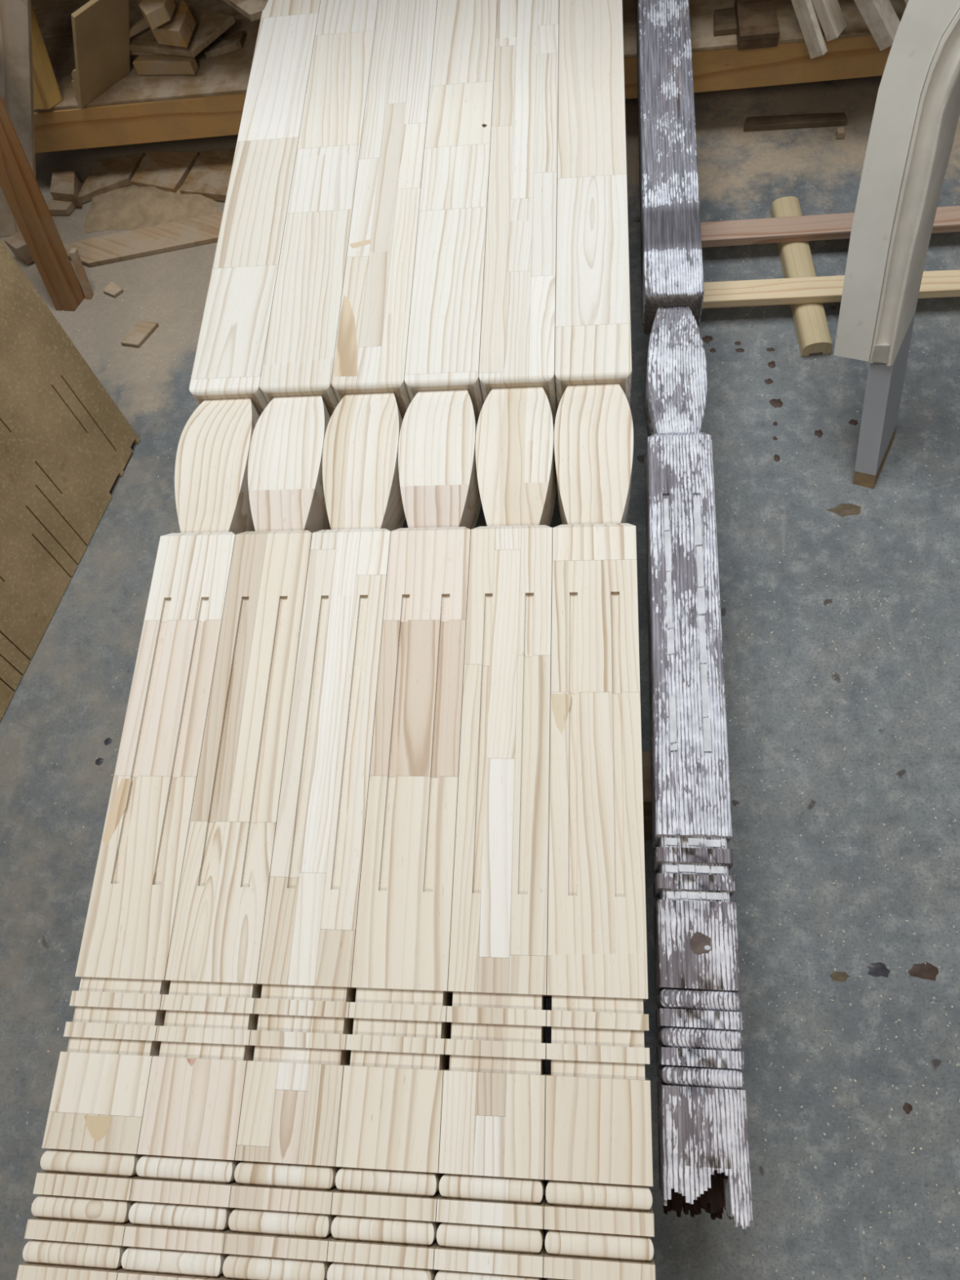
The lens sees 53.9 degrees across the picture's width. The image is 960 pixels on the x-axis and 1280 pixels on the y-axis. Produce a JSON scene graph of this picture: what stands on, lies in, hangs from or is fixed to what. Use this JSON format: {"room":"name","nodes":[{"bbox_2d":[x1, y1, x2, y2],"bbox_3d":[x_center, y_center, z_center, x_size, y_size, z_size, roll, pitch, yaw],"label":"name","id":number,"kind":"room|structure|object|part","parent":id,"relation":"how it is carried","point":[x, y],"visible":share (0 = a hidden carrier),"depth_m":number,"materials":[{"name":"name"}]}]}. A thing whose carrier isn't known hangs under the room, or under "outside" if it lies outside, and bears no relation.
{"room":"woodworking shop","nodes":[
{"label":"woodworking shop","id":0,"kind":"room"},
{"bbox_2d":[0,75,959,1279],"bbox_3d":[0.246,0.093,1.562,6.400,0.100,5.000,0,67,7],"label":"floor","id":1,"kind":"structure","parent":0,"point":[68,699],"depth_m":1.50,"materials":[{"name":"concrete"}]},
{"bbox_2d":[0,0,35,237],"bbox_3d":[-0.928,-1.013,1.837,0.404,0.520,0.020,-5,67,5],"label":"board","id":2,"kind":"object","parent":1,"relation":"on","point":[16,84],"visible":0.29,"depth_m":1.75,"materials":[{"name":"brown wood"}]},
{"bbox_2d":[4,232,34,264],"bbox_3d":[-0.977,-0.841,2.025,0.062,0.045,0.040,36,76,19],"label":"timber offcut","id":3,"kind":"object","parent":1,"relation":"on","point":[15,242],"visible":0.64,"depth_m":2.01,"materials":[{"name":"brown wood"}]},
{"bbox_2d":[0,94,84,311],"bbox_3d":[-0.878,-0.867,1.798,0.056,0.468,0.190,4,68,9],"label":"wooden post","id":4,"kind":"object","parent":1,"relation":"on","point":[20,187],"visible":1,"depth_m":1.84,"materials":[{"name":"brown wood"}]},
{"bbox_2d":[47,197,75,215],"bbox_3d":[-0.925,-0.962,2.088,0.056,0.016,0.053,16,70,13],"label":"timber offcut","id":5,"kind":"object","parent":1,"relation":"on","point":[55,207],"visible":0.56,"depth_m":2.08,"materials":[{"name":"brown wood"}]},
{"bbox_2d":[49,168,82,207],"bbox_3d":[-0.915,-1.003,2.091,0.057,0.035,0.092,-7,67,4],"label":"timber offcut","id":6,"kind":"object","parent":1,"relation":"on","point":[65,185],"visible":0.98,"depth_m":2.07,"materials":[{"name":"brown wood"}]},
{"bbox_2d":[0,239,140,721],"bbox_3d":[-0.909,-0.061,1.395,0.155,0.594,1.280,13,70,12],"label":"sheet","id":7,"kind":"object","parent":1,"relation":"on","point":[64,442],"visible":1,"depth_m":1.63,"materials":[{"name":"beige wood"}]},
{"bbox_2d":[69,248,93,298],"bbox_3d":[-0.825,-0.757,1.951,0.014,0.090,0.050,3,68,8],"label":"strip","id":8,"kind":"object","parent":1,"relation":"on","point":[73,253],"visible":1,"depth_m":1.95,"materials":[{"name":"beige wood"}]},
{"bbox_2d":[95,757,102,765],"bbox_3d":[-0.635,0.202,1.571,0.013,0.001,0.012,10,69,11],"label":"chip","id":9,"kind":"object","parent":1,"relation":"on","point":[99,761],"depth_m":1.57,"materials":[{"name":"grey"}]},
{"bbox_2d":[103,737,111,745],"bbox_3d":[-0.625,0.170,1.583,0.014,0.001,0.012,-36,68,-8],"label":"chip","id":10,"kind":"object","parent":1,"relation":"on","point":[108,740],"depth_m":1.58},
{"bbox_2d":[78,152,144,204],"bbox_3d":[-0.822,-1.029,2.103,0.130,0.018,0.128,0,67,7],"label":"timber offcut","id":11,"kind":"object","parent":1,"relation":"on","point":[106,175],"visible":0.89,"depth_m":2.10,"materials":[{"name":"brown wood"}]},
{"bbox_2d":[102,280,123,297],"bbox_3d":[-0.771,-0.734,1.979,0.038,0.007,0.028,37,76,20],"label":"timber offcut","id":12,"kind":"object","parent":1,"relation":"on","point":[112,289],"visible":1,"depth_m":1.98,"materials":[{"name":"beige wood"}]},
{"bbox_2d":[120,320,158,346],"bbox_3d":[-0.694,-0.624,1.922,0.042,0.008,0.074,26,73,16],"label":"timber offcut","id":13,"kind":"object","parent":1,"relation":"on","point":[140,331],"visible":1,"depth_m":1.92,"materials":[{"name":"beige wood"}]},
{"bbox_2d":[63,212,222,266],"bbox_3d":[-0.725,-0.852,2.021,0.413,0.011,0.072,-10,66,3],"label":"timber offcut","id":14,"kind":"object","parent":1,"relation":"on","point":[204,229],"visible":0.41,"depth_m":2.01,"materials":[{"name":"brown wood"}]},
{"bbox_2d":[83,185,217,233],"bbox_3d":[-0.720,-0.958,2.054,0.310,0.031,0.138,0,67,7],"label":"heap","id":15,"kind":"object","parent":1,"relation":"on","point":[133,206],"visible":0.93,"depth_m":2.05,"materials":[{"name":"brown wood"}]},
{"bbox_2d":[130,151,199,192],"bbox_3d":[-0.700,-1.044,2.092,0.120,0.018,0.113,16,70,13],"label":"timber offcut","id":16,"kind":"object","parent":1,"relation":"on","point":[166,171],"visible":0.87,"depth_m":2.08,"materials":[{"name":"brown wood"}]},
{"bbox_2d":[179,149,235,200],"bbox_3d":[-0.590,-1.016,2.066,0.121,0.018,0.141,0,67,7],"label":"timber offcut","id":17,"kind":"object","parent":1,"relation":"on","point":[209,176],"visible":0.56,"depth_m":2.05,"materials":[{"name":"brown wood"}]},
{"bbox_2d":[30,0,906,153],"bbox_3d":[-0.003,-1.754,1.279,2.813,1.900,0.806,0,67,7],"label":"shelf","id":18,"kind":"object","parent":1,"relation":"on","point":[209,102],"visible":0.28,"depth_m":1.91,"materials":[{"name":"brown wood"}]},
{"bbox_2d":[30,0,62,109],"bbox_3d":[-0.882,-1.160,1.849,0.044,0.200,0.098,20,71,15],"label":"stud","id":19,"kind":"object","parent":18,"relation":"on","point":[46,92],"visible":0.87,"depth_m":1.88,"materials":[{"name":"brown wood"}]},
{"bbox_2d":[71,68,78,102],"bbox_3d":[-0.766,-1.141,1.893,0.038,0.072,0.128,40,77,20],"label":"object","id":20,"kind":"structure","parent":18,"relation":"on","point":[73,72],"depth_m":1.88,"materials":[{"name":"brown wood"}]},
{"bbox_2d":[71,0,129,107],"bbox_3d":[-0.734,-1.157,1.833,0.086,0.193,0.177,40,77,20],"label":"panel","id":21,"kind":"object","parent":18,"relation":"on","point":[100,28],"visible":1,"depth_m":1.83,"materials":[{"name":"brown wood"}]},
{"bbox_2d":[132,54,198,75],"bbox_3d":[-0.637,-1.174,1.917,0.127,0.028,0.037,5,68,9],"label":"timber offcut","id":22,"kind":"object","parent":18,"relation":"on","point":[144,64],"visible":0.8,"depth_m":1.91,"materials":[{"name":"brown wood"}]},
{"bbox_2d":[129,36,164,54],"bbox_3d":[-0.659,-1.204,1.909,0.166,0.012,0.042,6,68,10],"label":"timber offcut","id":23,"kind":"object","parent":22,"relation":"on","point":[131,38],"visible":0.1,"depth_m":1.91,"materials":[{"name":"brown wood"}]},
{"bbox_2d":[129,5,235,57],"bbox_3d":[-0.599,-1.216,1.891,0.136,0.013,0.175,36,76,19],"label":"timber offcut","id":24,"kind":"object","parent":23,"relation":"on","point":[210,25],"visible":0.74,"depth_m":1.88,"materials":[{"name":"brown wood"}]},
{"bbox_2d":[128,0,177,38],"bbox_3d":[-0.661,-1.237,1.879,0.140,0.023,0.028,-40,68,-10],"label":"timber offcut","id":25,"kind":"object","parent":24,"relation":"on","point":[141,24],"visible":0.43,"depth_m":1.86,"materials":[{"name":"brown wood"}]},
{"bbox_2d":[150,0,195,47],"bbox_3d":[-0.589,-1.207,1.846,0.073,0.040,0.085,21,71,15],"label":"timber offcut","id":26,"kind":"object","parent":24,"relation":"on","point":[177,32],"visible":0.89,"depth_m":1.83,"materials":[{"name":"brown wood"}]},
{"bbox_2d":[138,0,175,29],"bbox_3d":[-0.616,-1.199,1.794,0.052,0.030,0.070,13,69,12],"label":"timber offcut","id":27,"kind":"object","parent":26,"relation":"on","point":[156,13],"visible":1,"depth_m":1.78,"materials":[{"name":"beige wood"}]},
{"bbox_2d":[204,29,246,59],"bbox_3d":[-0.521,-1.218,1.929,0.086,0.015,0.045,-12,66,2],"label":"timber offcut","id":28,"kind":"object","parent":18,"relation":"on","point":[228,42],"visible":0.87,"depth_m":1.92,"materials":[{"name":"brown wood"}]},
{"bbox_2d":[713,7,737,35],"bbox_3d":[0.470,-1.173,1.788,0.054,0.012,0.061,0,67,7],"label":"timber offcut","id":29,"kind":"object","parent":18,"relation":"on","point":[724,20],"visible":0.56,"depth_m":1.78,"materials":[{"name":"brown wood"}]},
{"bbox_2d":[734,0,779,50],"bbox_3d":[0.517,-1.158,1.764,0.072,0.028,0.114,0,67,7],"label":"timber offcut","id":30,"kind":"object","parent":18,"relation":"on","point":[757,21],"visible":1,"depth_m":1.75,"materials":[{"name":"brown wood"}]},
{"bbox_2d":[791,0,827,58],"bbox_3d":[0.570,-1.125,1.667,0.133,0.163,0.013,41,78,20],"label":"stick","id":31,"kind":"object","parent":18,"relation":"on","point":[804,10],"visible":1,"depth_m":1.68,"materials":[{"name":"beige wood"}]},
{"bbox_2d":[811,0,846,41],"bbox_3d":[0.612,-1.159,1.689,0.107,0.136,0.038,31,74,18],"label":"stick","id":32,"kind":"object","parent":18,"relation":"on","point":[829,14],"visible":1,"depth_m":1.71,"materials":[{"name":"beige wood"}]},
{"bbox_2d":[853,0,900,51],"bbox_3d":[0.682,-1.135,1.657,0.136,0.160,0.055,16,70,13],"label":"stick","id":33,"kind":"object","parent":18,"relation":"on","point":[880,17],"visible":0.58,"depth_m":1.67,"materials":[{"name":"beige wood"}]},
{"bbox_2d":[26,133,959,1279],"bbox_3d":[0.077,-0.149,1.629,2.373,0.001,2.294,0,67,7],"label":"chips","id":34,"kind":"object","parent":1,"relation":"on","point":[865,699],"visible":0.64,"depth_m":1.39,"materials":[{"name":"beige wood"}]},
{"bbox_2d":[641,751,652,839],"bbox_3d":[-0.053,0.227,1.379,0.710,0.200,0.080,0,67,7],"label":"trestle","id":35,"kind":"object","parent":1,"relation":"on","point":[646,755],"visible":0.02,"depth_m":1.26,"materials":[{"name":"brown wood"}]},
{"bbox_3d":[-0.061,0.192,1.310,0.710,0.045,0.070,0,67,7],"label":"rail","id":36,"kind":"part","parent":35,"relation":"part of","materials":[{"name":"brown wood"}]},
{"bbox_3d":[0.222,0.249,1.359,0.070,0.155,0.045,0,67,7],"label":"leg","id":37,"kind":"part","parent":35,"relation":"part of","materials":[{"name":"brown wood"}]},
{"bbox_2d":[635,0,752,1228],"bbox_3d":[0.296,-0.370,1.427,0.090,0.093,2.164,0,67,7],"label":"post","id":38,"kind":"object","parent":35,"relation":"on","point":[704,1153],"visible":1,"depth_m":1.20,"materials":[{"name":"paint"}]},
{"bbox_3d":[0.297,-0.394,1.438,0.087,0.087,0.248,0,67,7],"label":"bulb","id":39,"kind":"part","parent":38,"relation":"part of","materials":[{"name":"paint"}]},
{"bbox_3d":[-0.117,0.173,1.272,0.590,0.052,0.060,0,67,7],"label":"batten","id":40,"kind":"object","parent":35,"relation":"on","visible":0},
{"bbox_2d":[16,0,320,1279],"bbox_3d":[-0.376,-0.243,1.393,0.107,0.107,2.440,0,67,7],"label":"timber post","id":41,"kind":"object","parent":40,"relation":"on","point":[93,1127],"visible":0.84,"depth_m":1.19,"materials":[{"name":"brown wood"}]},
{"bbox_2d":[222,0,268,21],"bbox_3d":[-0.446,-1.177,1.744,0.130,0.014,0.082,5,68,9],"label":"timber offcut","id":42,"kind":"object","parent":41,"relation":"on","point":[252,10],"visible":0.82,"depth_m":1.73,"materials":[{"name":"beige wood"}]},
{"bbox_2d":[222,0,437,1279],"bbox_3d":[-0.162,-0.244,1.366,0.107,0.107,2.440,0,67,7],"label":"timber post","id":43,"kind":"object","parent":40,"relation":"on","point":[280,1224],"visible":0.92,"depth_m":1.16,"materials":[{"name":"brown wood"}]},
{"bbox_2d":[326,0,497,1279],"bbox_3d":[-0.054,-0.245,1.353,0.107,0.107,2.440,0,67,7],"label":"timber post","id":44,"kind":"object","parent":40,"relation":"on","point":[385,1227],"visible":0.91,"depth_m":1.15,"materials":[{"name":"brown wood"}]},
{"bbox_2d":[433,0,559,1279],"bbox_3d":[0.053,-0.246,1.340,0.107,0.107,2.440,0,67,7],"label":"timber post","id":45,"kind":"object","parent":40,"relation":"on","point":[491,1202],"visible":0.98,"depth_m":1.14,"materials":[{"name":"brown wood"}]},
{"bbox_2d":[543,0,655,1279],"bbox_3d":[0.160,-0.247,1.327,0.107,0.107,2.440,0,67,7],"label":"timber post","id":46,"kind":"object","parent":40,"relation":"on","point":[599,1215],"visible":1,"depth_m":1.12,"materials":[{"name":"beige wood"}]},
{"bbox_2d":[702,335,712,342],"bbox_3d":[0.425,-0.563,1.760,0.018,0.001,0.018,-35,68,-8],"label":"chip","id":47,"kind":"object","parent":1,"relation":"on","point":[707,339],"depth_m":1.76,"materials":[{"name":"brown wood"}]},
{"bbox_2d":[709,348,715,352],"bbox_3d":[0.431,-0.537,1.748,0.011,0.001,0.011,-34,67,-7],"label":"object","id":48,"kind":"structure","parent":1,"relation":"on","point":[713,350],"depth_m":1.75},
{"bbox_2d":[735,348,744,351],"bbox_3d":[0.480,-0.535,1.742,0.016,0.001,0.009,0,67,7],"label":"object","id":49,"kind":"structure","parent":1,"relation":"on","point":[736,349],"depth_m":1.74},
{"bbox_2d":[764,378,773,384],"bbox_3d":[0.524,-0.469,1.708,0.015,0.001,0.011,-18,66,-1],"label":"chip","id":50,"kind":"object","parent":1,"relation":"on","point":[767,381],"depth_m":1.71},
{"bbox_2d":[766,347,774,351],"bbox_3d":[0.534,-0.535,1.734,0.016,0.001,0.009,0,67,7],"label":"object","id":51,"kind":"structure","parent":1,"relation":"on","point":[769,349],"depth_m":1.73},
{"bbox_2d":[767,360,775,368],"bbox_3d":[0.533,-0.503,1.722,0.014,0.001,0.018,0,67,7],"label":"chip","id":52,"kind":"object","parent":1,"relation":"on","point":[771,364],"depth_m":1.72,"materials":[{"name":"brown wood"}]},
{"bbox_2d":[769,398,782,408],"bbox_3d":[0.531,-0.424,1.688,0.024,0.001,0.020,0,67,7],"label":"chip","id":53,"kind":"object","parent":1,"relation":"on","point":[775,402],"depth_m":1.69,"materials":[{"name":"brown wood"}]},
{"bbox_2d":[773,453,779,461],"bbox_3d":[0.518,-0.318,1.645,0.011,0.001,0.015,0,67,7],"label":"chip","id":54,"kind":"object","parent":1,"relation":"on","point":[776,458],"depth_m":1.65,"materials":[{"name":"brown wood"}]},
{"bbox_2d":[743,112,847,131],"bbox_3d":[0.646,-1.065,1.937,0.205,0.012,0.027,0,67,7],"label":"timber offcut","id":55,"kind":"object","parent":1,"relation":"on","point":[797,121],"visible":1,"depth_m":1.93,"materials":[{"name":"brown wood"}]},
{"bbox_2d":[769,195,832,356],"bbox_3d":[0.603,-0.690,1.774,0.052,0.034,0.356,-5,67,5],"label":"wooden dowel","id":56,"kind":"object","parent":1,"relation":"on","point":[810,320],"visible":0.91,"depth_m":1.75,"materials":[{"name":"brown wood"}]},
{"bbox_2d":[700,205,959,247],"bbox_3d":[0.924,-0.781,1.742,1.085,0.019,0.046,-1,67,7],"label":"batten","id":57,"kind":"object","parent":56,"relation":"on","point":[947,219],"visible":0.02,"depth_m":1.77,"materials":[{"name":"brown wood"}]},
{"bbox_2d":[702,269,959,308],"bbox_3d":[0.918,-0.640,1.684,1.085,0.019,0.049,0,67,7],"label":"batten","id":58,"kind":"object","parent":56,"relation":"on","point":[940,283],"visible":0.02,"depth_m":1.72,"materials":[{"name":"brown wood"}]},
{"bbox_2d":[814,429,822,437],"bbox_3d":[0.594,-0.362,1.654,0.015,0.001,0.018,0,67,7],"label":"chip","id":59,"kind":"object","parent":1,"relation":"on","point":[819,433],"depth_m":1.65,"materials":[{"name":"brown wood"}]},
{"bbox_2d":[829,971,848,982],"bbox_3d":[0.501,0.469,1.315,0.028,0.001,0.013,0,67,7],"label":"chip","id":60,"kind":"object","parent":1,"relation":"on","point":[838,975],"depth_m":1.31,"materials":[{"name":"brown wood"}]},
{"bbox_2d":[835,126,844,138],"bbox_3d":[0.729,-1.026,1.909,0.014,0.014,0.018,0,67,7],"label":"timber offcut","id":61,"kind":"object","parent":1,"relation":"on","point":[840,132],"visible":1,"depth_m":1.90,"materials":[{"name":"brown wood"}]},
{"bbox_2d":[826,503,861,516],"bbox_3d":[0.614,-0.220,1.592,0.059,0.001,0.026,0,67,7],"label":"chip","id":62,"kind":"object","parent":1,"relation":"on","point":[842,509],"depth_m":1.59,"materials":[{"name":"brown wood"}]},
{"bbox_2d":[848,419,857,425],"bbox_3d":[0.656,-0.382,1.655,0.018,0.001,0.012,21,71,15],"label":"chip","id":63,"kind":"object","parent":1,"relation":"on","point":[853,422],"depth_m":1.65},
{"bbox_2d":[867,962,890,977],"bbox_3d":[0.555,0.459,1.313,0.031,0.001,0.020,0,67,7],"label":"chip","id":64,"kind":"object","parent":1,"relation":"on","point":[878,969],"depth_m":1.31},
{"bbox_2d":[833,0,959,488],"bbox_3d":[0.606,-0.598,1.319,0.181,0.794,0.391,10,69,11],"label":"arch frame","id":65,"kind":"object","parent":1,"relation":"on","point":[917,112],"visible":1,"depth_m":1.29,"materials":[{"name":"white wood"}]},
{"bbox_3d":[0.657,-0.400,1.532,0.078,0.190,0.180,23,72,16],"label":"leg","id":66,"kind":"part","parent":65,"relation":"part of","materials":[{"name":"grey wood"}]},
{"bbox_3d":[0.621,-0.668,1.256,0.100,0.539,0.315,21,71,15],"label":"moulding","id":67,"kind":"part","parent":65,"relation":"part of","materials":[{"name":"white wood"}]},
{"bbox_2d":[902,1102,912,1114],"bbox_3d":[0.565,0.618,1.245,0.012,0.001,0.014,0,67,7],"label":"chip","id":68,"kind":"object","parent":1,"relation":"on","point":[907,1107],"depth_m":1.24,"materials":[{"name":"brown wood"}]},
{"bbox_2d":[907,961,938,980],"bbox_3d":[0.614,0.458,1.306,0.041,0.001,0.024,0,67,7],"label":"chip","id":69,"kind":"object","parent":1,"relation":"on","point":[927,971],"depth_m":1.30,"materials":[{"name":"brown wood"}]},
{"bbox_3d":[-0.092,-1.187,1.842,0.681,0.051,0.060,0,67,7],"label":"batten","id":70,"kind":"object","parent":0,"visible":0},
{"bbox_2d":[116,0,378,1279],"bbox_3d":[-0.269,-0.244,1.379,0.107,0.107,2.440,0,67,7],"label":"timber post","id":71,"kind":"object","parent":70,"relation":"on","point":[179,1228],"visible":0.88,"depth_m":1.18,"materials":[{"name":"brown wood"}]}
]}

